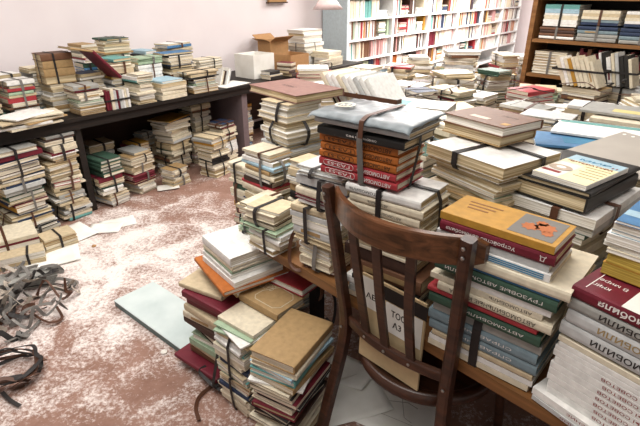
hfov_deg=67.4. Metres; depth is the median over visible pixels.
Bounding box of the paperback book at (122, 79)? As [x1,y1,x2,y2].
[122,79,152,82]
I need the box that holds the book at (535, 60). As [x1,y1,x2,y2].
[534,59,556,63]
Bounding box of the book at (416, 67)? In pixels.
[414,66,431,69]
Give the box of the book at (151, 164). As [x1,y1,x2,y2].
[124,164,152,172]
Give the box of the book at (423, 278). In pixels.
[350,258,434,295]
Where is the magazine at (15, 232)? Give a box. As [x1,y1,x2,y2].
[0,219,38,245]
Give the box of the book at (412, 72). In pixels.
[386,71,415,76]
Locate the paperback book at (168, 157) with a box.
[155,152,188,159]
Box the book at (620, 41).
[618,40,637,44]
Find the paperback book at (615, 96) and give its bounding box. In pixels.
[607,94,630,99]
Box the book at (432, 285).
[427,278,538,334]
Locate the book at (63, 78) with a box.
[36,74,75,84]
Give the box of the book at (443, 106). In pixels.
[397,98,455,112]
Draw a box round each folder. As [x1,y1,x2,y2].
[359,272,427,390]
[567,131,639,179]
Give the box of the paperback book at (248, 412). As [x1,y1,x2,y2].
[222,393,253,414]
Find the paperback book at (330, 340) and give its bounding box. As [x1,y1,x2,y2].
[250,337,333,383]
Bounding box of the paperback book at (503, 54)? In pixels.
[492,52,519,56]
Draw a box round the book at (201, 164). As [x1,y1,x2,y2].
[199,160,229,168]
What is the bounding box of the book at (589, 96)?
[561,90,607,98]
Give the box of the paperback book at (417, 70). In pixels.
[414,69,430,72]
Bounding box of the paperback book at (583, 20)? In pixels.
[581,19,624,22]
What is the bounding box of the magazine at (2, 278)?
[0,264,57,285]
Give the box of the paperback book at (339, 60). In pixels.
[314,59,342,63]
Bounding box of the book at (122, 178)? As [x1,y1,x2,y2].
[92,176,124,187]
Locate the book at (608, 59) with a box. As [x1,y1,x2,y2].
[606,56,611,84]
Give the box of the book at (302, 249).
[299,246,348,264]
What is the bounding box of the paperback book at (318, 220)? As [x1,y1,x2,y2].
[290,209,344,230]
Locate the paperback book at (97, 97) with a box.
[69,96,99,101]
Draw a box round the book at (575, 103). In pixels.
[567,99,612,109]
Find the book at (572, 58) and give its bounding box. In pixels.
[571,55,580,86]
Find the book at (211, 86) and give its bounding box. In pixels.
[187,84,217,90]
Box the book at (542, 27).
[540,26,577,30]
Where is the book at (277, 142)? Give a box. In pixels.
[266,137,319,146]
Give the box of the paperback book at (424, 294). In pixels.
[352,273,429,299]
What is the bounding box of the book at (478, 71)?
[478,71,511,74]
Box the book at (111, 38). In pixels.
[92,36,128,40]
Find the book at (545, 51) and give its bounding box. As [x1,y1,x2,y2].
[535,49,577,55]
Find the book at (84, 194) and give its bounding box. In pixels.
[48,193,86,203]
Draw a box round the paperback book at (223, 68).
[221,67,230,83]
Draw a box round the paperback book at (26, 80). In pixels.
[0,76,34,85]
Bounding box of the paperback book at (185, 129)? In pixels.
[152,127,187,136]
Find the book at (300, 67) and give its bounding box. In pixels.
[297,65,328,69]
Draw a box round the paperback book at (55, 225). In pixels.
[37,221,60,232]
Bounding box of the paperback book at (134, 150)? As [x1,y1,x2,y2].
[117,145,148,155]
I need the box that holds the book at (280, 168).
[241,159,290,172]
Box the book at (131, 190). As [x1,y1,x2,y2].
[127,187,156,193]
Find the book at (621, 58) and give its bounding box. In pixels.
[619,54,629,86]
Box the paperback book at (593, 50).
[587,48,598,55]
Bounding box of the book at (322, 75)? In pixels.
[320,67,349,102]
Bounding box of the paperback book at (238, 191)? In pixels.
[230,186,244,195]
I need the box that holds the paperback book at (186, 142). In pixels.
[156,141,188,149]
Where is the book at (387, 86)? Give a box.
[364,72,405,102]
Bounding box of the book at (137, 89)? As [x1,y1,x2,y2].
[122,85,153,91]
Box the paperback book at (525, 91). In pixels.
[507,85,554,95]
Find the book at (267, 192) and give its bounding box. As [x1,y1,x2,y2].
[239,190,281,205]
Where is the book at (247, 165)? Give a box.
[245,163,287,176]
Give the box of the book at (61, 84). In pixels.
[39,82,71,87]
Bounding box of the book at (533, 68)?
[531,67,558,72]
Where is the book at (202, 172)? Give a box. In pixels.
[200,170,229,177]
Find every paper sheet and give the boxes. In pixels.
[25,243,80,266]
[69,221,98,240]
[90,222,123,232]
[99,215,136,226]
[156,184,179,190]
[217,80,250,87]
[326,352,370,389]
[329,374,393,425]
[355,388,435,425]
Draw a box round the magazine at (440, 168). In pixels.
[433,164,517,194]
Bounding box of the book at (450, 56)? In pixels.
[444,54,478,57]
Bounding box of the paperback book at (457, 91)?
[428,84,476,95]
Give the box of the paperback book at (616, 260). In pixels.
[605,252,639,273]
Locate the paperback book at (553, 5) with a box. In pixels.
[546,4,591,6]
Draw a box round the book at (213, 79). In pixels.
[186,78,215,83]
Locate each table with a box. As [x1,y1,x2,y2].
[0,60,362,210]
[259,239,567,425]
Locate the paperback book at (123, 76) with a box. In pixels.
[121,75,152,80]
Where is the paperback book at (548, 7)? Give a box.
[546,6,590,8]
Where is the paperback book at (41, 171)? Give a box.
[0,170,44,184]
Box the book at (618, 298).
[572,267,639,328]
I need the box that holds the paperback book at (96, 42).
[94,41,129,44]
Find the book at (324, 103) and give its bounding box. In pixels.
[319,101,334,105]
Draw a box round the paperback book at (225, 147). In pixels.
[198,147,227,154]
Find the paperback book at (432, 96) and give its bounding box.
[404,92,437,99]
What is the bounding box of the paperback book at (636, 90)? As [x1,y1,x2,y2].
[611,85,639,93]
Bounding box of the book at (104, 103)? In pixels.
[69,103,104,108]
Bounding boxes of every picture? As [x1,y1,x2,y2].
[507,213,569,243]
[535,161,582,176]
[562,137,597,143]
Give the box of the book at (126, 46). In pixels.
[97,45,129,50]
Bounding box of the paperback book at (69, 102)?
[69,102,103,106]
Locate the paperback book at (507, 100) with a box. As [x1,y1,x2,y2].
[506,99,553,103]
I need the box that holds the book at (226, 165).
[201,164,229,170]
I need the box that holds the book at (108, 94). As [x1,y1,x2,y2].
[100,89,111,109]
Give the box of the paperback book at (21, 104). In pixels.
[3,100,36,107]
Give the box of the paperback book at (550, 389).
[546,384,610,425]
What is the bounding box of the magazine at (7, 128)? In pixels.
[0,120,52,131]
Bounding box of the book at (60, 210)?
[49,203,92,214]
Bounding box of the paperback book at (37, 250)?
[0,242,45,264]
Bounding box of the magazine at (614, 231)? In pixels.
[611,229,639,241]
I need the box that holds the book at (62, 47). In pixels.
[57,46,104,53]
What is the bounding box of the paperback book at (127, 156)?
[120,151,151,159]
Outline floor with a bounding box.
[0,65,550,425]
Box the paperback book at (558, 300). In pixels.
[474,268,559,301]
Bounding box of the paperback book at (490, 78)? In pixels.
[480,74,510,80]
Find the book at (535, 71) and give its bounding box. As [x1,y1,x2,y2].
[532,70,559,74]
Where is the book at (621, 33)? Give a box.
[619,32,639,36]
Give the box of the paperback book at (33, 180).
[3,178,40,189]
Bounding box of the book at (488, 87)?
[476,82,506,88]
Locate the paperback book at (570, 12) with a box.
[545,11,582,13]
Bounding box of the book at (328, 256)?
[299,240,344,259]
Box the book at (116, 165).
[88,163,120,171]
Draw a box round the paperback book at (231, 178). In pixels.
[229,176,242,183]
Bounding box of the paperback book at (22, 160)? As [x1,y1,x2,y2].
[0,154,37,169]
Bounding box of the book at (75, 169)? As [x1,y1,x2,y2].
[44,167,78,177]
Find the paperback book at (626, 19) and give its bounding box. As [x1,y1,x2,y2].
[625,18,639,20]
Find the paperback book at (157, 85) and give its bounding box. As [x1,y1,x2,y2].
[152,80,186,87]
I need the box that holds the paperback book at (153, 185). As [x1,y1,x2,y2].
[124,183,155,191]
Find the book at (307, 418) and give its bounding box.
[299,393,323,425]
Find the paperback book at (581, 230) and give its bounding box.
[511,197,639,236]
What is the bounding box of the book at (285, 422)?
[249,381,324,425]
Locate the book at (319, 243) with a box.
[294,231,348,250]
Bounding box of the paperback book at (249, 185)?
[242,181,290,194]
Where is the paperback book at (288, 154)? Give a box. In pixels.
[244,151,292,161]
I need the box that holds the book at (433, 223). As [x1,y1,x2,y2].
[369,213,441,230]
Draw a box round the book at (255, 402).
[252,391,315,422]
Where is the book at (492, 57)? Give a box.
[491,56,519,62]
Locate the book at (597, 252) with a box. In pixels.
[591,245,607,254]
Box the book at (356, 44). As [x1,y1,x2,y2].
[352,42,357,58]
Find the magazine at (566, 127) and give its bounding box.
[550,119,639,138]
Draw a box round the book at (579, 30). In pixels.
[577,29,619,34]
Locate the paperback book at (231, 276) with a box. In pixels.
[203,250,276,278]
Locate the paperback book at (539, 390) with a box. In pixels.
[532,377,599,425]
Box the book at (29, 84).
[0,83,33,88]
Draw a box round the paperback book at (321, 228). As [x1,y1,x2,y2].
[292,215,345,234]
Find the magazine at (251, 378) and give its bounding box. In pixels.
[248,374,309,393]
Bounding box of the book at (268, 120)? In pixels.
[263,118,317,127]
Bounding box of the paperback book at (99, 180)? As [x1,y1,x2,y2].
[90,173,122,183]
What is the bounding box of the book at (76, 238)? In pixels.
[44,237,77,249]
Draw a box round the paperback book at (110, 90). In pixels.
[101,87,115,109]
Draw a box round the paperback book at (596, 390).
[550,358,639,419]
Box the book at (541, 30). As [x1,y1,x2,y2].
[540,29,576,33]
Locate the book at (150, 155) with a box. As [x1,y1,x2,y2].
[121,154,151,162]
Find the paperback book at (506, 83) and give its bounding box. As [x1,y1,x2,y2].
[478,78,508,85]
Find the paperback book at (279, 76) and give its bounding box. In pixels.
[261,75,282,79]
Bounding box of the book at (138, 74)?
[126,71,152,77]
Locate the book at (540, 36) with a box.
[539,35,575,39]
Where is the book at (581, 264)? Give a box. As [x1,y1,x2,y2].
[474,248,598,302]
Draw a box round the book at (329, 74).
[325,68,354,101]
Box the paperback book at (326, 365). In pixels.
[254,361,329,409]
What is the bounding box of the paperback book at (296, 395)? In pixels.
[249,361,324,404]
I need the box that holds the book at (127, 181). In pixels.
[124,176,154,184]
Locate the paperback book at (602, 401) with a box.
[548,366,639,425]
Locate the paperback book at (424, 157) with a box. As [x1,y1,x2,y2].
[421,143,430,160]
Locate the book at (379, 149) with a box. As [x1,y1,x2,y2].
[320,133,423,156]
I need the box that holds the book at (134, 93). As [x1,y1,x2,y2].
[129,90,155,95]
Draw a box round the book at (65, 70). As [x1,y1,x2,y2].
[34,66,75,76]
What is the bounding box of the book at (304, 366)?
[250,331,331,380]
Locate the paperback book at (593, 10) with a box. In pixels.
[583,9,630,13]
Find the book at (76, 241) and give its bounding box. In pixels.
[45,240,78,252]
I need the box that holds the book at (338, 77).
[336,69,365,99]
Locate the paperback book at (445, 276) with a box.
[430,267,544,320]
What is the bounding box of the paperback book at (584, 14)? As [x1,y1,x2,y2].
[582,13,626,16]
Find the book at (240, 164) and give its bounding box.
[227,157,245,167]
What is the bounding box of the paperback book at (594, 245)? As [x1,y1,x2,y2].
[577,233,606,253]
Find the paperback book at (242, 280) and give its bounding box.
[202,255,282,288]
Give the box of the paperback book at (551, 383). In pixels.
[547,379,622,425]
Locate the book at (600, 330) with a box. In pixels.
[565,307,639,358]
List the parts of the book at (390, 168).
spine frame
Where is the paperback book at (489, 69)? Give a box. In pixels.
[477,67,511,73]
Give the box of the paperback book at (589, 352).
[558,333,639,384]
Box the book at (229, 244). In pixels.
[202,224,264,266]
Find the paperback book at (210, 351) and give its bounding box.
[189,334,219,357]
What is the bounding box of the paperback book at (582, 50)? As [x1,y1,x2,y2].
[580,47,590,54]
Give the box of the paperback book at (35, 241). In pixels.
[0,239,39,252]
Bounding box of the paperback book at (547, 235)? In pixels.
[440,195,576,254]
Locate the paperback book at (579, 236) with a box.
[574,232,588,240]
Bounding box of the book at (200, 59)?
[192,56,221,62]
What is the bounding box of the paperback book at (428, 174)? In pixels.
[421,171,434,177]
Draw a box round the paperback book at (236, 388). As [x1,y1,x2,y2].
[220,375,248,396]
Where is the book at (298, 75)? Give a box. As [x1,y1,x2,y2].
[296,70,330,77]
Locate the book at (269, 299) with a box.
[239,282,304,320]
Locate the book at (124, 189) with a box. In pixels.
[94,187,127,196]
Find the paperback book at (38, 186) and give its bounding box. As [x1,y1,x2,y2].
[0,184,41,197]
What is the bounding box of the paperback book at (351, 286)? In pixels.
[349,282,431,303]
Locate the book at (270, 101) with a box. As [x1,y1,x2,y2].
[261,97,321,109]
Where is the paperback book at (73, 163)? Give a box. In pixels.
[43,161,77,171]
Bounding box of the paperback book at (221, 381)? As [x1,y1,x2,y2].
[219,379,252,401]
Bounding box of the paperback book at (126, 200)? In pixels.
[97,198,128,206]
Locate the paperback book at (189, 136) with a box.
[157,135,191,143]
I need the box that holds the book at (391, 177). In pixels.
[319,156,422,182]
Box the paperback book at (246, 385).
[218,365,249,387]
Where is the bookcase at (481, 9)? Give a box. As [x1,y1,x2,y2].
[455,0,484,49]
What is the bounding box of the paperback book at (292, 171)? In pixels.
[288,167,298,176]
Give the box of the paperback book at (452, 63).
[445,60,477,65]
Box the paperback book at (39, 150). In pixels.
[0,146,42,162]
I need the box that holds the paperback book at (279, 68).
[277,66,296,70]
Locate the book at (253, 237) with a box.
[250,234,298,250]
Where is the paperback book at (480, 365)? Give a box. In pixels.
[428,337,529,391]
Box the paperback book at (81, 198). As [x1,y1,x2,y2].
[47,197,83,206]
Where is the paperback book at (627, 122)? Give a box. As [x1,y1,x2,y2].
[589,114,639,127]
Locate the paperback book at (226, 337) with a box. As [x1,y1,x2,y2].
[216,332,252,351]
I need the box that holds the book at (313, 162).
[296,155,341,178]
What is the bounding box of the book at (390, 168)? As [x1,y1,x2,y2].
[319,148,421,173]
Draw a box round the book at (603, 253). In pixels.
[595,248,607,262]
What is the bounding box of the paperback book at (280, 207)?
[246,195,291,216]
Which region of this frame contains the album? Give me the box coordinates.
[307,98,446,139]
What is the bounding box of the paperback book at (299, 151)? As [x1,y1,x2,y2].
[291,143,320,156]
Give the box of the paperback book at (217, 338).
[214,335,250,357]
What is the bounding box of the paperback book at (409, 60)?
[407,58,430,63]
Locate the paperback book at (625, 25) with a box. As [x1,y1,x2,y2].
[623,24,639,26]
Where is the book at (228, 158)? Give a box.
[199,156,229,165]
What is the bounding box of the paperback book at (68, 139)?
[30,136,73,146]
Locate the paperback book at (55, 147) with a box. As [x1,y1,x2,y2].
[37,141,75,149]
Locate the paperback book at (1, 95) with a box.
[0,92,36,98]
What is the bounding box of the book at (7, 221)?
[0,212,52,224]
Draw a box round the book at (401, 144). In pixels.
[317,123,434,150]
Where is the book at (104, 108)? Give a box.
[69,108,104,113]
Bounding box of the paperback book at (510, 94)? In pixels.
[506,92,552,99]
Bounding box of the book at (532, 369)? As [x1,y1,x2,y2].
[429,317,560,375]
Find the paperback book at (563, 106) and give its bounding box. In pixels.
[544,103,567,111]
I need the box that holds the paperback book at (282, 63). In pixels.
[277,61,295,65]
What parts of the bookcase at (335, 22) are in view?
panel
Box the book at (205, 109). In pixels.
[182,108,208,112]
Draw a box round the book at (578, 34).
[577,33,618,38]
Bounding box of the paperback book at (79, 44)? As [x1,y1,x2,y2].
[67,42,95,47]
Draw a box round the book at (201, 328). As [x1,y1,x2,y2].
[184,316,215,340]
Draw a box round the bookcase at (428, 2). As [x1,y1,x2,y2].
[391,0,430,61]
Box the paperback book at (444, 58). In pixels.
[443,58,477,61]
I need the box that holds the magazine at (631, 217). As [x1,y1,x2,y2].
[616,200,639,229]
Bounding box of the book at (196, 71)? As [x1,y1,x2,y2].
[177,67,217,74]
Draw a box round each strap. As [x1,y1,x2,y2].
[0,226,9,250]
[0,264,15,272]
[0,275,46,300]
[0,278,38,298]
[0,294,11,323]
[0,295,32,307]
[0,301,21,323]
[0,303,16,331]
[0,330,21,341]
[0,344,42,380]
[0,348,36,383]
[0,348,38,381]
[0,349,37,381]
[0,351,41,384]
[0,354,42,386]
[0,354,46,388]
[0,391,21,406]
[1,265,22,299]
[2,77,31,92]
[2,303,34,318]
[3,145,17,159]
[3,280,11,287]
[4,270,29,276]
[4,320,40,342]
[5,266,31,296]
[8,299,47,318]
[9,77,24,90]
[9,297,67,326]
[10,261,38,269]
[11,293,61,328]
[13,269,44,294]
[15,160,23,177]
[16,331,30,339]
[19,279,80,304]
[20,177,26,192]
[22,91,27,107]
[23,277,78,298]
[25,245,30,264]
[26,283,70,288]
[29,306,63,322]
[30,191,37,210]
[30,212,36,225]
[34,51,59,82]
[34,268,58,278]
[36,278,72,299]
[39,264,64,279]
[39,281,76,303]
[42,51,59,83]
[51,229,63,247]
[58,144,66,160]
[67,159,72,175]
[68,176,74,189]
[70,204,74,220]
[90,154,111,176]
[92,139,105,150]
[104,97,130,102]
[112,175,117,192]
[121,61,126,73]
[166,165,181,176]
[194,383,216,419]
[198,365,220,391]
[212,354,219,387]
[226,338,233,379]
[228,378,237,409]
[233,160,241,183]
[234,183,239,212]
[252,196,284,226]
[257,146,283,159]
[259,160,263,186]
[262,228,268,254]
[269,120,274,143]
[275,101,286,122]
[277,159,285,186]
[288,230,310,271]
[300,121,309,145]
[303,205,313,244]
[308,165,320,178]
[312,245,320,272]
[316,179,325,212]
[318,288,323,300]
[325,295,336,322]
[343,92,401,104]
[356,131,367,184]
[357,104,404,138]
[375,188,385,217]
[405,88,435,95]
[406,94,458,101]
[407,135,421,187]
[411,183,441,226]
[421,88,452,98]
[440,85,457,99]
[448,79,492,85]
[451,144,490,169]
[467,320,482,367]
[480,80,534,84]
[482,75,505,90]
[492,87,567,94]
[504,145,546,166]
[510,95,560,104]
[523,102,539,111]
[542,119,565,128]
[545,50,559,73]
[549,205,562,219]
[552,66,610,74]
[554,27,557,39]
[557,4,563,26]
[560,82,632,95]
[580,100,594,120]
[593,26,600,41]
[597,9,613,25]
[599,201,621,234]
[603,71,639,75]
[605,79,626,86]
[617,87,624,104]
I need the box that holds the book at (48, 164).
[38,157,76,167]
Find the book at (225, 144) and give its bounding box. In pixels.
[195,142,226,149]
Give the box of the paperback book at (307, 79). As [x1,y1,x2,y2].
[300,78,322,81]
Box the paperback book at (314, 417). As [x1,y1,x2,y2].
[255,402,321,425]
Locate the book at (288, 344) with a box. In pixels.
[249,308,332,374]
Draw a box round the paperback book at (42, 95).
[41,94,67,99]
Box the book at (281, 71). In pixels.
[280,69,294,73]
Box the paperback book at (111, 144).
[84,143,113,150]
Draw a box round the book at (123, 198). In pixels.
[95,194,130,204]
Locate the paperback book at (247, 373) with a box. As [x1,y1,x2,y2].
[220,356,249,377]
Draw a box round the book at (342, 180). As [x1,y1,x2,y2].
[297,169,350,183]
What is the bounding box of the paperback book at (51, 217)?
[0,215,54,225]
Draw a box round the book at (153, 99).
[130,98,154,102]
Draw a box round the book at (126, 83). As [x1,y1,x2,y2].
[124,82,152,87]
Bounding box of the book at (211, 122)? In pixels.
[209,118,233,124]
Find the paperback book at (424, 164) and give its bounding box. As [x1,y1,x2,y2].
[420,159,436,168]
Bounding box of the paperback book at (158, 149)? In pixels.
[156,145,191,154]
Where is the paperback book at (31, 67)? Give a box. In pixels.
[19,65,35,69]
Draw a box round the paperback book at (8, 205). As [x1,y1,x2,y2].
[0,194,46,206]
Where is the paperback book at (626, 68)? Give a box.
[624,54,634,87]
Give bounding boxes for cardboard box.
[234,51,274,78]
[252,33,293,52]
[274,51,308,72]
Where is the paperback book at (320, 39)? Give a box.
[289,38,321,42]
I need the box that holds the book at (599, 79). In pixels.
[589,59,606,88]
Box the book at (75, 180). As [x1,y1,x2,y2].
[46,178,79,186]
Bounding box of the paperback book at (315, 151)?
[288,149,319,158]
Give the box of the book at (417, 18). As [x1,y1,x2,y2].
[416,17,424,30]
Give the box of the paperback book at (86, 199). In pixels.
[62,196,88,208]
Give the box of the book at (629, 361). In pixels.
[559,317,639,374]
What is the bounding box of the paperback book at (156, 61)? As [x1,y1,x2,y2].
[131,60,161,64]
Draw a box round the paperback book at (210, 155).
[198,149,229,156]
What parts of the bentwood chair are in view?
leg, cross rail, rail, seat, leg, leg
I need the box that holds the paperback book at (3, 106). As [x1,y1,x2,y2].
[0,103,39,110]
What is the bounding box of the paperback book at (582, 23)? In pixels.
[580,22,623,25]
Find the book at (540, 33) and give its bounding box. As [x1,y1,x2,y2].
[539,32,576,36]
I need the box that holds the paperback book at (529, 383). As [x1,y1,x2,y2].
[429,331,553,386]
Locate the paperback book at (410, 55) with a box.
[408,54,428,58]
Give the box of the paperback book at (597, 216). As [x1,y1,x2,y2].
[511,187,639,229]
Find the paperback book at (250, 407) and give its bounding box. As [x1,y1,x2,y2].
[223,387,253,409]
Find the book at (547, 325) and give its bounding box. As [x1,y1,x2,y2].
[437,280,568,334]
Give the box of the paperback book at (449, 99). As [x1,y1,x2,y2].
[437,96,473,100]
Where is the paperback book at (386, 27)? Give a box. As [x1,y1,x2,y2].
[376,18,387,34]
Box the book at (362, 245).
[348,241,421,264]
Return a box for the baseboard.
[155,120,263,154]
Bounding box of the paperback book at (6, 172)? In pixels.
[0,161,39,175]
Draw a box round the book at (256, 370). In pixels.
[250,356,318,388]
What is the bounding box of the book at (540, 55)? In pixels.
[535,54,575,57]
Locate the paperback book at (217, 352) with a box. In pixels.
[214,348,250,371]
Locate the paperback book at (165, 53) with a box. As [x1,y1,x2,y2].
[153,50,192,55]
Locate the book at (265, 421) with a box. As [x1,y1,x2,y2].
[249,394,323,425]
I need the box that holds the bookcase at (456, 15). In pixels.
[426,0,460,69]
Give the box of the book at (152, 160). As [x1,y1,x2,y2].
[120,158,153,167]
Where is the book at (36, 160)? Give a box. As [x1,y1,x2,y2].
[0,159,37,171]
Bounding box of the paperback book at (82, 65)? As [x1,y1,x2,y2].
[74,62,95,67]
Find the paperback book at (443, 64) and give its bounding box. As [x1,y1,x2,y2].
[441,62,476,67]
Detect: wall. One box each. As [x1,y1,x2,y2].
[0,0,322,121]
[514,0,532,53]
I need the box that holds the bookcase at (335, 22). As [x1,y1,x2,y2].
[323,0,394,63]
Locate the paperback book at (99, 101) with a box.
[69,100,103,105]
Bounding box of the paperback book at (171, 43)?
[154,41,189,45]
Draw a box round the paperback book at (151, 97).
[130,96,154,100]
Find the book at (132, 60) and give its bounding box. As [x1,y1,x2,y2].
[128,57,161,61]
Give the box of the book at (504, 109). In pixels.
[502,107,522,113]
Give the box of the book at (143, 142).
[122,138,148,145]
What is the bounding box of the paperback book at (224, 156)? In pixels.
[198,154,227,161]
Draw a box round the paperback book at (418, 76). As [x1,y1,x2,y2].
[413,74,427,78]
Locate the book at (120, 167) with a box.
[89,164,122,173]
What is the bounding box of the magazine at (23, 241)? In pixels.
[0,237,38,247]
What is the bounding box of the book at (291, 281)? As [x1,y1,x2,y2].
[270,269,317,296]
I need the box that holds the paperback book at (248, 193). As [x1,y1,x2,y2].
[245,190,289,200]
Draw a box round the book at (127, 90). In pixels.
[119,86,130,106]
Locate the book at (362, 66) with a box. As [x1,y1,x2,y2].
[349,64,382,70]
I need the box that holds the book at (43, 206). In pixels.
[0,203,47,215]
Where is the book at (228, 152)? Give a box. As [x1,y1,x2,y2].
[198,151,229,158]
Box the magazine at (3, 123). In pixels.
[0,116,47,126]
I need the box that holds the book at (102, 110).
[70,110,105,115]
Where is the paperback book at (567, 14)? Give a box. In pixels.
[545,13,581,15]
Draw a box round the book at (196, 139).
[191,136,225,144]
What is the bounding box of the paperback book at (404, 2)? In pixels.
[401,0,410,14]
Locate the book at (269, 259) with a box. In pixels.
[204,249,272,273]
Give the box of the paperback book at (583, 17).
[581,16,625,19]
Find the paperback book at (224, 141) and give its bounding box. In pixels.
[193,140,226,146]
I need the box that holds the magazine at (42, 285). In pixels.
[12,285,47,290]
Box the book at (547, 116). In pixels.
[520,108,578,123]
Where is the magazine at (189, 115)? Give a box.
[149,115,189,123]
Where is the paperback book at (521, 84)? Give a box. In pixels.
[520,83,556,90]
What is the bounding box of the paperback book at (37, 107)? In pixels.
[2,106,39,111]
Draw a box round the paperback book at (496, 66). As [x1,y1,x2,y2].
[488,63,515,68]
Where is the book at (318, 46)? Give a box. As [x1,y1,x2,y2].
[288,45,322,50]
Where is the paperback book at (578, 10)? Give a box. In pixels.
[545,9,590,11]
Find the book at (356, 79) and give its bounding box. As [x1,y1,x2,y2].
[353,71,381,94]
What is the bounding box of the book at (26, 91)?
[0,90,33,95]
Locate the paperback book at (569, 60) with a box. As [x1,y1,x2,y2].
[567,58,576,85]
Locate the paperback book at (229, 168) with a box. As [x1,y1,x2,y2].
[227,166,245,175]
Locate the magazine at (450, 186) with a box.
[429,176,514,206]
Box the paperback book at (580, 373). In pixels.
[554,356,639,412]
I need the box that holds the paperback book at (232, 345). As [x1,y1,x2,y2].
[214,332,245,353]
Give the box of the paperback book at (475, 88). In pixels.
[475,88,506,92]
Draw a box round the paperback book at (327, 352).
[250,345,333,395]
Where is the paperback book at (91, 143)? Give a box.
[83,137,113,147]
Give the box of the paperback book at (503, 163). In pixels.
[426,136,560,180]
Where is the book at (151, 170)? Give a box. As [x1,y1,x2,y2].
[122,169,154,177]
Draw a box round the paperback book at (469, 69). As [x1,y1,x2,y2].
[445,65,478,71]
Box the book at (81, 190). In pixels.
[47,188,84,199]
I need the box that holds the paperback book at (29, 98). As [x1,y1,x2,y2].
[0,95,36,103]
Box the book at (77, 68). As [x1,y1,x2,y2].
[74,66,97,70]
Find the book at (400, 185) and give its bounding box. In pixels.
[321,164,423,191]
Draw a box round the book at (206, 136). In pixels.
[194,131,225,139]
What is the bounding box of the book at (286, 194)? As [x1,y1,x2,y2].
[242,185,289,196]
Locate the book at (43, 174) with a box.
[0,173,44,188]
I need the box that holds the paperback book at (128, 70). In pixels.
[98,68,133,73]
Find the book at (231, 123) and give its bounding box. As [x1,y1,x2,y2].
[207,122,233,128]
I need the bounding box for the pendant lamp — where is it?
[313,0,342,9]
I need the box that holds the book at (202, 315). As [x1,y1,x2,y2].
[184,302,217,327]
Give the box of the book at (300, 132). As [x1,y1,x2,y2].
[261,124,317,138]
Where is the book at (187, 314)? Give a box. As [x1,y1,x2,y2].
[183,309,213,330]
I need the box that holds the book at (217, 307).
[181,289,239,314]
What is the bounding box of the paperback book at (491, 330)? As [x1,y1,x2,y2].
[433,302,566,355]
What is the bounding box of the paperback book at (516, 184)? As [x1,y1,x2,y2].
[437,161,521,191]
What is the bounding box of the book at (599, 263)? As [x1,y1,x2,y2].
[591,257,605,272]
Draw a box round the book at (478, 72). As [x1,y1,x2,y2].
[478,72,511,76]
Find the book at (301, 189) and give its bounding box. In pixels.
[295,184,322,200]
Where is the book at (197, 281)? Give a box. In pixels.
[179,268,227,300]
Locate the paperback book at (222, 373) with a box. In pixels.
[220,370,252,391]
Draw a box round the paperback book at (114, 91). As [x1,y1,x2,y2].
[113,90,118,108]
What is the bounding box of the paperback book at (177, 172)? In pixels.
[162,168,186,175]
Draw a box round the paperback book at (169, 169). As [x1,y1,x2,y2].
[160,162,187,172]
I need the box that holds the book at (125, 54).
[98,53,130,56]
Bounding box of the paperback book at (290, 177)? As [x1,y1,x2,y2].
[286,174,298,182]
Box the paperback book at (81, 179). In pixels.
[46,177,85,188]
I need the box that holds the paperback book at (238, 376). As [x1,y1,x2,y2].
[217,358,247,384]
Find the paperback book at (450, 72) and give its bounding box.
[431,69,473,75]
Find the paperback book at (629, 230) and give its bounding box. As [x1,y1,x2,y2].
[612,220,639,236]
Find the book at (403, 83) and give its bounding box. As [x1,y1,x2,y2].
[398,80,430,88]
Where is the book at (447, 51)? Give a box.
[443,49,480,54]
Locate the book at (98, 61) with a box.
[80,49,121,77]
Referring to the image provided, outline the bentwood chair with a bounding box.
[316,183,504,425]
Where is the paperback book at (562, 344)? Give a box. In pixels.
[559,341,639,390]
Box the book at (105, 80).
[102,78,121,84]
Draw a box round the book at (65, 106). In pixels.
[46,104,69,109]
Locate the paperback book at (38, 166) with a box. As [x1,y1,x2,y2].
[0,165,41,179]
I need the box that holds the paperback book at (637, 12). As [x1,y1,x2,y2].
[627,10,639,14]
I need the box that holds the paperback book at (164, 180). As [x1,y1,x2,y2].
[162,175,189,183]
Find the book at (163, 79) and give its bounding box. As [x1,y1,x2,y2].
[150,76,182,83]
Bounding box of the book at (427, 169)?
[421,163,436,174]
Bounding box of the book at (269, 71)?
[261,69,279,74]
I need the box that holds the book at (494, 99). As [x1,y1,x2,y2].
[475,98,496,104]
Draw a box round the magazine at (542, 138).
[533,131,597,148]
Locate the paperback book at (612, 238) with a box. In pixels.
[605,229,639,251]
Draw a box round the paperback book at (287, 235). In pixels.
[250,228,293,241]
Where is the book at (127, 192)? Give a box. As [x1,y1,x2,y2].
[94,190,129,200]
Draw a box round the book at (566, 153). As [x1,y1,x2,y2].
[518,149,639,197]
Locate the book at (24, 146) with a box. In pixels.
[0,141,36,157]
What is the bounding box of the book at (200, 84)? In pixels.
[187,81,215,85]
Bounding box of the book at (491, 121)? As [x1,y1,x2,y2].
[444,106,543,137]
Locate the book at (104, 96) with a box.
[100,90,109,110]
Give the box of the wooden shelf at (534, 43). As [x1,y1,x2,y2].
[519,0,639,87]
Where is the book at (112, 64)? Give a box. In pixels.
[107,61,131,66]
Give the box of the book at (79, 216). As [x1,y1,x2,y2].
[67,211,91,220]
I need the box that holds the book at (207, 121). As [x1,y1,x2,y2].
[188,120,209,125]
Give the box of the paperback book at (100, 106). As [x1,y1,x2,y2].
[70,105,105,110]
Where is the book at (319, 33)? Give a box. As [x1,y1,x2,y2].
[288,32,321,36]
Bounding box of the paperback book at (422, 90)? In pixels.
[403,86,438,95]
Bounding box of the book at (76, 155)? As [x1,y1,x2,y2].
[42,153,79,162]
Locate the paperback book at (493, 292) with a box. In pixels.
[471,281,553,317]
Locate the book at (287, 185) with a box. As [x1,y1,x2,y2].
[242,177,289,191]
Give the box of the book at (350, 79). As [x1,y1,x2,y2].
[347,70,375,98]
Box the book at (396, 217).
[348,198,444,228]
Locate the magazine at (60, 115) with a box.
[12,114,63,125]

